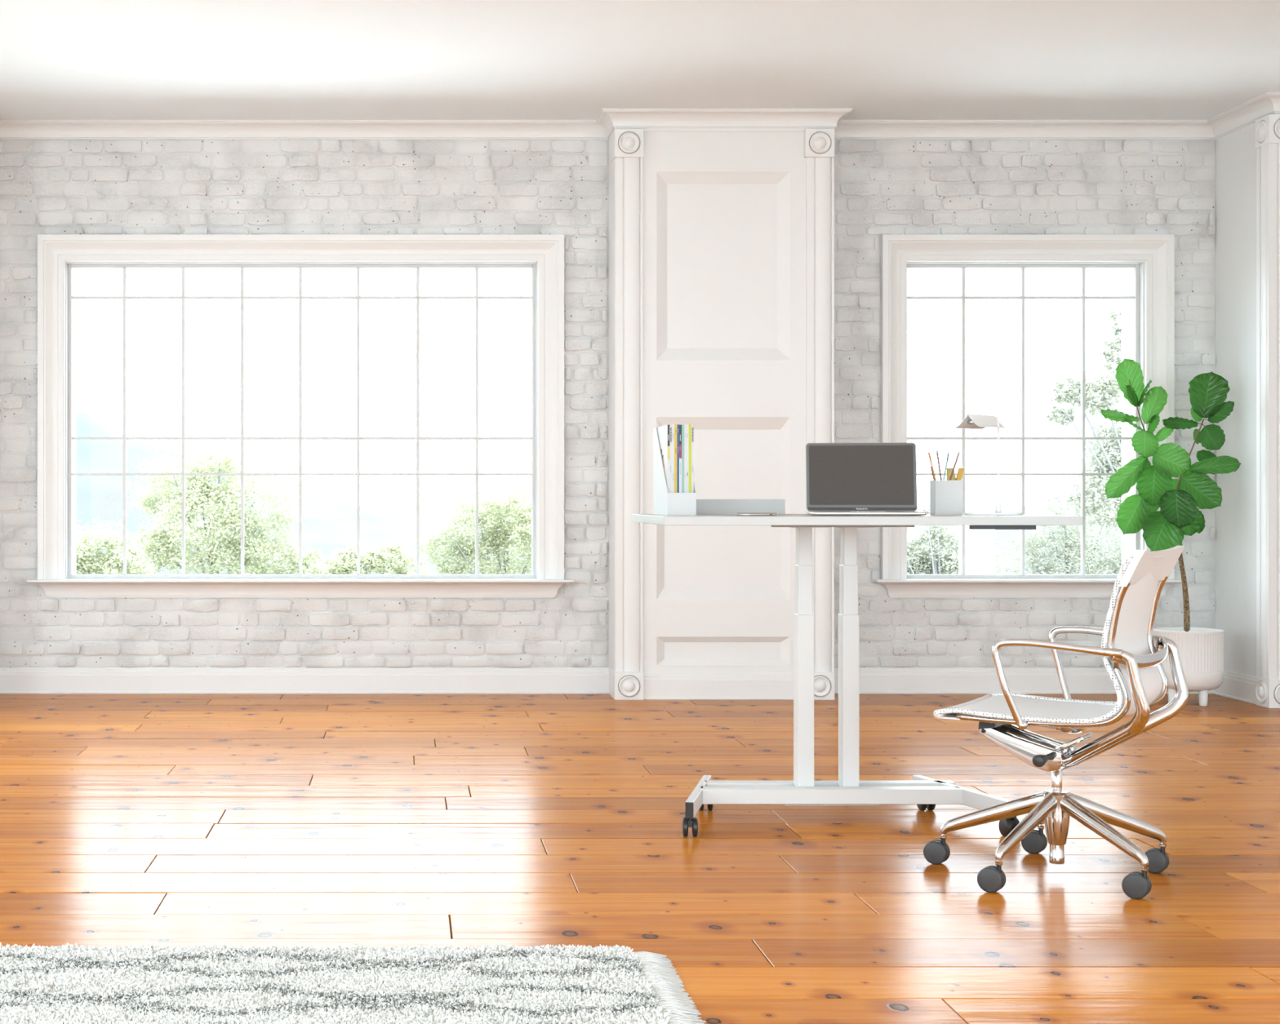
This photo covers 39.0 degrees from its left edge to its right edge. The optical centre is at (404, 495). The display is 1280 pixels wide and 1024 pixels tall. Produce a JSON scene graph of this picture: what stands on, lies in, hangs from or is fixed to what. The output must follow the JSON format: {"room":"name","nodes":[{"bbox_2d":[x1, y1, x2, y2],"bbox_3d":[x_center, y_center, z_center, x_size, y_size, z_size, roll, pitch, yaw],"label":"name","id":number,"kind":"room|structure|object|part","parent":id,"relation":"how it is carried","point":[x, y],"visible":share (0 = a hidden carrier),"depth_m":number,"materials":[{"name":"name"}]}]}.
{"room":"home office","nodes":[
{"label":"home office","id":0,"kind":"room"},
{"bbox_2d":[0,139,1215,667],"bbox_3d":[1.450,-0.457,9.395,8.900,2.973,0.300,0,0,0],"label":"wall","id":1,"kind":"structure","parent":0,"point":[48,187],"depth_m":9.26,"materials":[{"name":"white brick"}]},
{"bbox_2d":[26,235,573,598],"bbox_3d":[-0.539,-0.411,9.352,2.819,1.885,0.386,0,0,0],"label":"window","id":2,"kind":"structure","parent":1,"relation":"in","point":[59,256],"depth_m":9.24,"materials":[{"name":"white paint"}]},
{"bbox_3d":[-0.539,0.483,9.222,2.819,0.097,0.126,0,0,0],"label":"sill","id":3,"kind":"part","parent":2,"relation":"part of","materials":[{"name":"white paint"}]},
{"bbox_2d":[0,120,608,139],"bbox_3d":[-0.818,-1.899,9.226,3.764,0.087,0.078,0,0,0],"label":"trim","id":4,"kind":"structure","parent":1,"relation":"attached to","point":[9,129],"depth_m":9.24,"materials":[{"name":"white paint"}]},
{"bbox_2d":[0,667,608,693],"bbox_3d":[-0.818,0.964,9.253,3.764,0.133,0.024,0,0,0],"label":"baseboard","id":5,"kind":"structure","parent":1,"relation":"attached to","point":[12,680],"depth_m":9.25,"materials":[{"name":"white paint"}]},
{"bbox_2d":[872,235,1187,598],"bbox_3d":[3.233,-0.411,9.352,1.599,1.885,0.386,0,0,0],"label":"window","id":6,"kind":"structure","parent":1,"relation":"in","point":[899,254],"depth_m":9.24,"materials":[{"name":"white paint"}]},
{"bbox_3d":[3.233,0.483,9.222,1.599,0.097,0.126,0,0,0],"label":"sill","id":7,"kind":"part","parent":6,"relation":"part of","materials":[{"name":"white paint"}]},
{"bbox_2d":[834,667,1255,704],"bbox_3d":[3.199,0.964,8.982,2.053,0.133,0.565,0,0,0],"label":"baseboard","id":8,"kind":"structure","parent":1,"relation":"attached to","point":[1236,686],"depth_m":9.25,"materials":[{"name":"white paint"}]},
{"bbox_2d":[834,92,1279,139],"bbox_3d":[3.886,-1.899,8.909,3.428,0.087,0.711,0,0,0],"label":"trim","id":9,"kind":"structure","parent":1,"relation":"attached to","point":[1242,115],"depth_m":9.23,"materials":[{"name":"white paint"}]},
{"bbox_2d":[0,693,1279,1023],"bbox_3d":[1.450,1.109,3.422,8.900,0.161,12.245,0,0,0],"label":"floor","id":10,"kind":"structure","parent":0,"point":[528,820],"depth_m":5.16,"materials":[{"name":"brown wood"}]},
{"bbox_2d":[0,942,706,1023],"bbox_3d":[-0.682,1.014,3.072,2.536,0.031,1.844,0,0,0],"label":"shag rug","id":11,"kind":"object","parent":10,"relation":"on","point":[204,984],"visible":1,"depth_m":3.65,"materials":[{"name":"white fabric"}]},
{"bbox_2d":[631,514,1082,836],"bbox_3d":[1.352,0.545,5.505,1.210,0.970,0.749,0,0,0],"label":"desk","id":12,"kind":"object","parent":10,"relation":"on","point":[926,793],"visible":0.94,"depth_m":5.65,"materials":[{"name":"white metal"}]},
{"bbox_2d":[653,426,696,515],"bbox_3d":[0.852,-0.081,5.620,0.088,0.281,0.310,0,0,0],"label":"magazine file","id":13,"kind":"object","parent":12,"relation":"on","point":[664,503],"visible":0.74,"depth_m":5.55,"materials":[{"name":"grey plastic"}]},
{"bbox_3d":[0.809,-0.081,5.620,0.002,0.281,0.310,0,0,0],"label":"panel","id":14,"kind":"part","parent":13,"relation":"part of","materials":[{"name":"white plastic"}]},
{"bbox_2d":[657,425,669,493],"bbox_3d":[0.814,-0.081,5.595,0.007,0.276,0.217,0,0,0],"label":"magazine","id":15,"kind":"object","parent":13,"relation":"in","point":[663,431],"visible":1,"depth_m":5.53,"materials":[{"name":"white paper"}]},
{"bbox_2d":[669,424,671,493],"bbox_3d":[0.821,-0.081,5.595,0.007,0.277,0.217,0,0,0],"label":"magazine","id":16,"kind":"object","parent":13,"relation":"in","point":[670,425],"visible":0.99,"depth_m":5.49,"materials":[{"name":"white paper"}]},
{"bbox_2d":[671,425,674,493],"bbox_3d":[0.828,-0.081,5.595,0.007,0.276,0.217,0,0,0],"label":"magazine","id":17,"kind":"object","parent":13,"relation":"in","point":[673,426],"visible":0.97,"depth_m":5.49,"materials":[{"name":"white paper"}]},
{"bbox_2d":[673,424,676,493],"bbox_3d":[0.836,-0.081,5.595,0.008,0.277,0.217,0,0,0],"label":"magazine","id":18,"kind":"object","parent":13,"relation":"in","point":[675,425],"visible":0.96,"depth_m":5.49,"materials":[{"name":"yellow paper"}]},
{"bbox_2d":[676,424,679,493],"bbox_3d":[0.844,-0.081,5.595,0.006,0.277,0.217,0,0,0],"label":"magazine","id":19,"kind":"object","parent":13,"relation":"in","point":[677,425],"visible":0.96,"depth_m":5.49,"materials":[{"name":"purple paper"}]},
{"bbox_2d":[679,425,681,493],"bbox_3d":[0.851,-0.081,5.595,0.008,0.276,0.217,0,0,0],"label":"magazine","id":20,"kind":"object","parent":13,"relation":"in","point":[680,426],"visible":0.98,"depth_m":5.49,"materials":[{"name":"white paper"}]},
{"bbox_3d":[0.852,0.025,5.466,0.083,0.069,0.002,0,0,0],"label":"panel","id":21,"kind":"part","parent":13,"relation":"part of","materials":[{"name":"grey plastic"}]},
{"bbox_2d":[681,424,684,493],"bbox_3d":[0.859,-0.081,5.595,0.008,0.277,0.216,0,0,0],"label":"magazine","id":22,"kind":"object","parent":13,"relation":"in","point":[682,425],"visible":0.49,"depth_m":5.49,"materials":[{"name":"white paper"}]},
{"bbox_2d":[684,424,686,493],"bbox_3d":[0.866,-0.081,5.595,0.006,0.277,0.217,0,0,0],"label":"magazine","id":23,"kind":"object","parent":13,"relation":"in","point":[685,425],"visible":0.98,"depth_m":5.49,"materials":[{"name":"white paper"}]},
{"bbox_2d":[686,425,688,493],"bbox_3d":[0.873,-0.081,5.595,0.007,0.276,0.217,0,0,0],"label":"magazine","id":24,"kind":"object","parent":13,"relation":"in","point":[687,426],"visible":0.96,"depth_m":5.49,"materials":[{"name":"white paper"}]},
{"bbox_2d":[687,424,691,493],"bbox_3d":[0.880,-0.081,5.595,0.008,0.278,0.216,0,0,0],"label":"magazine","id":25,"kind":"object","parent":13,"relation":"in","point":[690,425],"visible":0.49,"depth_m":5.49,"materials":[{"name":"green paper"}]},
{"bbox_2d":[691,424,693,493],"bbox_3d":[0.888,-0.081,5.595,0.007,0.277,0.217,0,0,0],"label":"magazine","id":26,"kind":"object","parent":13,"relation":"in","point":[692,425],"visible":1,"depth_m":5.49,"materials":[{"name":"white paper"}]},
{"bbox_3d":[0.894,-0.081,5.620,0.002,0.281,0.310,0,0,0],"label":"panel","id":27,"kind":"part","parent":13,"relation":"part of","materials":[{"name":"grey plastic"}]},
{"bbox_2d":[696,499,785,515],"bbox_3d":[1.049,0.036,5.710,0.298,0.049,0.220,0,0,0],"label":"tray","id":28,"kind":"object","parent":12,"relation":"on","point":[704,507],"visible":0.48,"depth_m":5.60,"materials":[{"name":"grey plastic"}]},
{"bbox_2d":[735,513,777,515],"bbox_3d":[1.055,0.056,5.330,0.112,0.007,0.067,0,0,-20],"label":"smartphone","id":29,"kind":"object","parent":12,"relation":"on","point":[736,514],"visible":0.98,"depth_m":5.30,"materials":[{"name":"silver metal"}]},
{"bbox_3d":[1.272,0.093,5.675,0.117,0.014,0.230,0,0,0],"label":"mounting plate","id":30,"kind":"part","parent":12,"relation":"part of","materials":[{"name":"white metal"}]},
{"bbox_3d":[1.350,0.976,5.685,0.300,0.009,0.130,0,0,0],"label":"plate","id":31,"kind":"part","parent":12,"relation":"part of","materials":[{"name":"white metal"}]},
{"bbox_3d":[1.310,0.090,5.320,0.420,0.008,0.040,0,0,0],"label":"rail","id":32,"kind":"part","parent":12,"relation":"part of","materials":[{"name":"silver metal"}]},
{"bbox_3d":[1.415,0.093,5.675,0.117,0.014,0.230,0,0,0],"label":"mounting plate","id":33,"kind":"part","parent":12,"relation":"part of","materials":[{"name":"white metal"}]},
{"bbox_2d":[805,442,926,515],"bbox_3d":[1.395,-0.052,5.393,0.333,0.224,0.267,0,0,9],"label":"laptop","id":34,"kind":"object","parent":12,"relation":"on","point":[842,479],"visible":0.99,"depth_m":5.50,"materials":[{"name":"silver metal"}]},
{"bbox_2d":[929,480,963,515],"bbox_3d":[1.703,0.006,5.590,0.085,0.108,0.060,0,0,0],"label":"pen cup","id":35,"kind":"object","parent":12,"relation":"on","point":[946,497],"visible":1,"depth_m":5.56,"materials":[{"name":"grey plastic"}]},
{"bbox_2d":[928,452,936,480],"bbox_3d":[1.660,-0.063,5.575,0.041,0.147,0.006,0,0,0],"label":"pen","id":36,"kind":"object","parent":35,"relation":"in","point":[929,455],"visible":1,"depth_m":5.57,"materials":[{"name":"orange paint"}]},
{"bbox_2d":[936,448,942,480],"bbox_3d":[1.683,-0.069,5.585,0.026,0.160,0.005,0,0,0],"label":"pencil","id":37,"kind":"object","parent":35,"relation":"in","point":[937,455],"visible":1,"depth_m":5.58,"materials":[{"name":"brown paint"}]},
{"bbox_2d":[942,453,949,480],"bbox_3d":[1.694,-0.062,5.580,0.031,0.146,0.006,0,0,0],"label":"pen","id":38,"kind":"object","parent":35,"relation":"in","point":[948,455],"visible":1,"depth_m":5.58,"materials":[{"name":"teal paint"}]},
{"bbox_2d":[946,468,955,480],"bbox_3d":[1.723,-0.065,5.602,0.031,0.044,0.005,0,0,0],"label":"sticky note pad","id":39,"kind":"object","parent":35,"relation":"in","point":[948,470],"visible":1,"depth_m":5.60,"materials":[{"name":"yellow paper"}]},
{"bbox_2d":[948,450,959,480],"bbox_3d":[1.714,-0.067,5.575,0.054,0.153,0.006,0,0,0],"label":"pencil","id":40,"kind":"object","parent":35,"relation":"in","point":[958,453],"visible":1,"depth_m":5.57,"materials":[{"name":"red paint"}]},
{"bbox_2d":[955,467,964,480],"bbox_3d":[1.745,-0.065,5.591,0.026,0.045,0.013,0,0,0],"label":"sticky note pad","id":41,"kind":"object","parent":35,"relation":"in","point":[960,472],"visible":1,"depth_m":5.59,"materials":[{"name":"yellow paper"}]},
{"bbox_2d":[951,403,1022,515],"bbox_3d":[1.802,-0.114,5.465,0.168,0.347,0.169,0,0,-37],"label":"desk lamp","id":42,"kind":"object","parent":12,"relation":"on","point":[971,421],"visible":0.97,"depth_m":5.46,"materials":[{"name":"white metal"}]},
{"bbox_3d":[1.778,-0.229,5.482,0.140,0.042,0.112,0,0,-37],"label":"lamp shade","id":43,"kind":"part","parent":42,"relation":"part of","materials":[{"name":"white metal"}]},
{"bbox_3d":[1.823,-0.096,5.460,0.018,0.296,0.018,0,0,0],"label":"stem","id":44,"kind":"part","parent":42,"relation":"part of","materials":[{"name":"white metal"}]},
{"bbox_2d":[923,545,1188,899],"bbox_3d":[1.735,0.583,4.827,0.640,0.894,0.615,0,0,35],"label":"office chair","id":45,"kind":"object","parent":10,"relation":"on","point":[1132,660],"visible":1,"depth_m":4.74,"materials":[{"name":"white"}]},
{"bbox_3d":[1.630,0.879,4.891,0.271,0.160,0.170,0,0,0],"label":"leg","id":46,"kind":"part","parent":45,"relation":"part of","materials":[{"name":"silver metal"}]},
{"bbox_3d":[1.667,0.682,4.808,0.224,0.113,0.030,0,0,35],"label":"mechanism arm","id":47,"kind":"part","parent":45,"relation":"part of","materials":[{"name":"silver metal"}]},
{"bbox_3d":[1.651,0.879,4.712,0.238,0.160,0.217,0,0,0],"label":"leg","id":48,"kind":"part","parent":45,"relation":"part of","materials":[{"name":"silver metal"}]},
{"bbox_3d":[1.742,0.576,4.832,0.453,0.035,0.464,0,0,35],"label":"seat","id":49,"kind":"part","parent":45,"relation":"part of","materials":[{"name":"white fabric"}]},
{"bbox_3d":[1.739,0.682,4.911,0.224,0.113,0.030,0,0,35],"label":"mechanism arm","id":50,"kind":"part","parent":45,"relation":"part of","materials":[{"name":"silver metal"}]},
{"bbox_3d":[1.800,0.879,4.970,0.034,0.160,0.307,0,0,12],"label":"leg","id":51,"kind":"part","parent":45,"relation":"part of","materials":[{"name":"silver metal"}]},
{"bbox_3d":[1.660,0.406,4.628,0.441,0.392,0.031,0,0,35],"label":"rail","id":52,"kind":"part","parent":45,"relation":"part of","materials":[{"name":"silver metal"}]},
{"bbox_3d":[1.702,0.700,4.722,0.091,0.034,0.033,0,0,-45],"label":"adjustment lever","id":53,"kind":"part","parent":45,"relation":"part of","materials":[{"name":"black plastic"}]},
{"bbox_3d":[1.674,0.491,4.568,0.321,0.240,0.037,0,0,34],"label":"armrest","id":54,"kind":"part","parent":45,"relation":"part of","materials":[{"name":"silver metal"}]},
{"bbox_3d":[1.830,0.879,4.670,0.034,0.160,0.307,0,0,-24],"label":"leg","id":55,"kind":"part","parent":45,"relation":"part of","materials":[{"name":"silver metal"}]},
{"bbox_3d":[1.967,0.491,4.986,0.321,0.240,0.037,0,0,36],"label":"armrest","id":56,"kind":"part","parent":45,"relation":"part of","materials":[{"name":"silver metal"}]},
{"bbox_3d":[1.924,0.879,4.831,0.307,0.160,0.034,0,0,-6],"label":"leg","id":57,"kind":"part","parent":45,"relation":"part of","materials":[{"name":"silver metal"}]},
{"bbox_3d":[1.905,0.406,4.979,0.441,0.392,0.031,0,0,35],"label":"rail","id":58,"kind":"part","parent":45,"relation":"part of","materials":[{"name":"silver metal"}]},
{"bbox_3d":[1.946,0.361,4.689,0.084,0.422,0.464,0,0,35],"label":"backrest","id":59,"kind":"part","parent":45,"relation":"part of","materials":[{"name":"white fabric"}]},
{"bbox_2d":[1100,358,1241,706],"bbox_3d":[3.780,0.173,8.769,0.623,1.714,0.327,0,0,-18],"label":"plant","id":60,"kind":"object","parent":10,"relation":"on","point":[1201,650],"visible":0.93,"depth_m":8.77,"materials":[{"name":"green plant"}]},
{"bbox_3d":[3.875,0.813,8.800,0.327,0.302,0.327,0,0,0],"label":"pot","id":61,"kind":"part","parent":60,"relation":"part of","materials":[{"name":"white ceramic"}]},
{"bbox_2d":[1255,113,1279,708],"bbox_3d":[5.035,-0.456,9.080,1.730,2.972,0.970,0,0,0],"label":"wall pier","id":62,"kind":"object","parent":10,"relation":"on","point":[1267,127],"visible":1,"depth_m":8.62,"materials":[{"name":"white paint"}]},
{"bbox_2d":[0,0,1279,119],"bbox_3d":[1.450,-2.018,3.422,8.900,0.150,12.245,0,0,0],"label":"ceiling","id":63,"kind":"structure","parent":0,"point":[60,60],"depth_m":7.91,"materials":[{"name":"white paint"}]},
{"bbox_2d":[608,128,834,700],"bbox_3d":[1.615,-0.457,9.103,1.115,2.973,0.324,0,0,0],"label":"wall","id":64,"kind":"structure","parent":0,"point":[722,240],"depth_m":9.00,"materials":[{"name":"white paint"}]},
{"bbox_3d":[1.616,0.964,8.983,0.829,0.133,0.024,0,0,0],"label":"skirting","id":65,"kind":"part","parent":64,"relation":"part of","materials":[{"name":"white paint"}]},
{"bbox_3d":[1.612,0.786,9.035,0.677,0.145,0.080,0,0,0],"label":"sunk panel","id":66,"kind":"part","parent":64,"relation":"part of","materials":[{"name":"white paint"}]},
{"bbox_3d":[1.612,0.065,9.035,0.677,0.927,0.080,0,0,0],"label":"sunk panel","id":67,"kind":"part","parent":64,"relation":"part of","materials":[{"name":"white paint"}]},
{"bbox_3d":[1.612,-1.162,9.035,0.677,0.955,0.080,0,0,0],"label":"sunk panel","id":68,"kind":"part","parent":64,"relation":"part of","materials":[{"name":"white paint"}]},
{"bbox_2d":[595,108,852,139],"bbox_3d":[1.617,-1.899,9.091,1.258,0.087,0.348,0,0,0],"label":"trim","id":69,"kind":"structure","parent":64,"relation":"attached to","point":[611,119],"depth_m":8.97,"materials":[{"name":"white paint"}]},
{"bbox_2d":[1215,122,1256,676],"bbox_3d":[4.250,-0.457,9.004,0.050,2.973,0.543,0,0,0],"label":"wall","id":70,"kind":"structure","parent":0,"point":[1236,151],"depth_m":9.02,"materials":[{"name":"white paint"}]},
{"label":"outside","id":71,"kind":"structure","parent":0,"visible":0},
{"bbox_2d":[360,506,1114,534],"bbox_3d":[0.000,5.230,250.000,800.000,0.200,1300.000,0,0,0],"label":"ground","id":72,"kind":"structure","parent":71,"point":[409,511],"depth_m":587.97,"materials":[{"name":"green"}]},
{"bbox_2d":[75,515,161,574],"bbox_3d":[-4.508,2.651,23.899,2.610,4.768,1.048,0,0,16],"label":"tree","id":73,"kind":"object","parent":72,"relation":"on","point":[114,561],"visible":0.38,"depth_m":23.56,"materials":[{"name":"green plant"}]},
{"bbox_2d":[113,434,335,574],"bbox_3d":[-2.558,2.089,25.919,3.276,5.891,1.813,0,0,0],"label":"tree","id":74,"kind":"object","parent":72,"relation":"on","point":[196,488],"visible":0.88,"depth_m":25.65,"materials":[{"name":"green plant"}]},
{"bbox_2d":[302,540,438,574],"bbox_3d":[-0.478,2.831,25.063,2.071,4.410,0.954,0,0,0],"label":"tree","id":75,"kind":"object","parent":72,"relation":"on","point":[374,562],"visible":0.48,"depth_m":24.91,"materials":[{"name":"green plant"}]},
{"bbox_2d":[411,476,531,574],"bbox_3d":[1.633,2.342,28.677,2.985,5.387,1.852,0,0,32],"label":"tree","id":76,"kind":"object","parent":72,"relation":"on","point":[510,538],"visible":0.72,"depth_m":28.46,"materials":[{"name":"green plant"}]},
{"bbox_2d":[906,507,1013,574],"bbox_3d":[8.045,2.613,26.743,2.163,4.845,1.362,0,0,0],"label":"tree","id":77,"kind":"object","parent":72,"relation":"on","point":[926,559],"visible":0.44,"depth_m":26.59,"materials":[{"name":"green plant"}]},
{"bbox_2d":[995,492,1121,574],"bbox_3d":[12.779,2.480,33.004,4.168,5.111,2.340,0,0,-13],"label":"tree","id":78,"kind":"object","parent":72,"relation":"on","point":[1071,550],"visible":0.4,"depth_m":32.90,"materials":[{"name":"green plant"}]},
{"bbox_2d":[1044,303,1121,541],"bbox_3d":[9.805,1.201,24.094,2.370,7.665,1.416,0,0,3],"label":"tree","id":79,"kind":"object","parent":72,"relation":"on","point":[1108,384],"visible":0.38,"depth_m":23.99,"materials":[{"name":"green plant"}]},
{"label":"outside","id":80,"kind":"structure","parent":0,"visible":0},
{"bbox_3d":[0.000,5.070,-139.250,600.000,0.080,321.500,0,0,0],"label":"terrace","id":81,"kind":"object","parent":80,"visible":0},
{"bbox_2d":[959,506,995,574],"bbox_3d":[4.545,2.555,14.125,0.215,4.950,0.250,0,0,0],"label":"pillar","id":82,"kind":"structure","parent":81,"relation":"on","point":[980,544],"depth_m":14.00,"materials":[{"name":"white"}]},
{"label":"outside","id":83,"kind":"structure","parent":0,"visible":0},
{"bbox_2d":[75,409,531,574],"bbox_3d":[-23.086,-4.858,125.000,101.536,20.176,70.000,0,0,0],"label":"hill","id":84,"kind":"structure","parent":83,"point":[331,522],"depth_m":124.91,"materials":[{"name":"white"}]},
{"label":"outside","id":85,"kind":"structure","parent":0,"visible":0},
{"bbox_2d":[906,511,1121,574],"bbox_3d":[59.746,2.339,125.000,64.128,5.782,70.000,0,0,0],"label":"hill","id":86,"kind":"structure","parent":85,"point":[998,531],"depth_m":135.18,"materials":[{"name":"white"}]}
]}

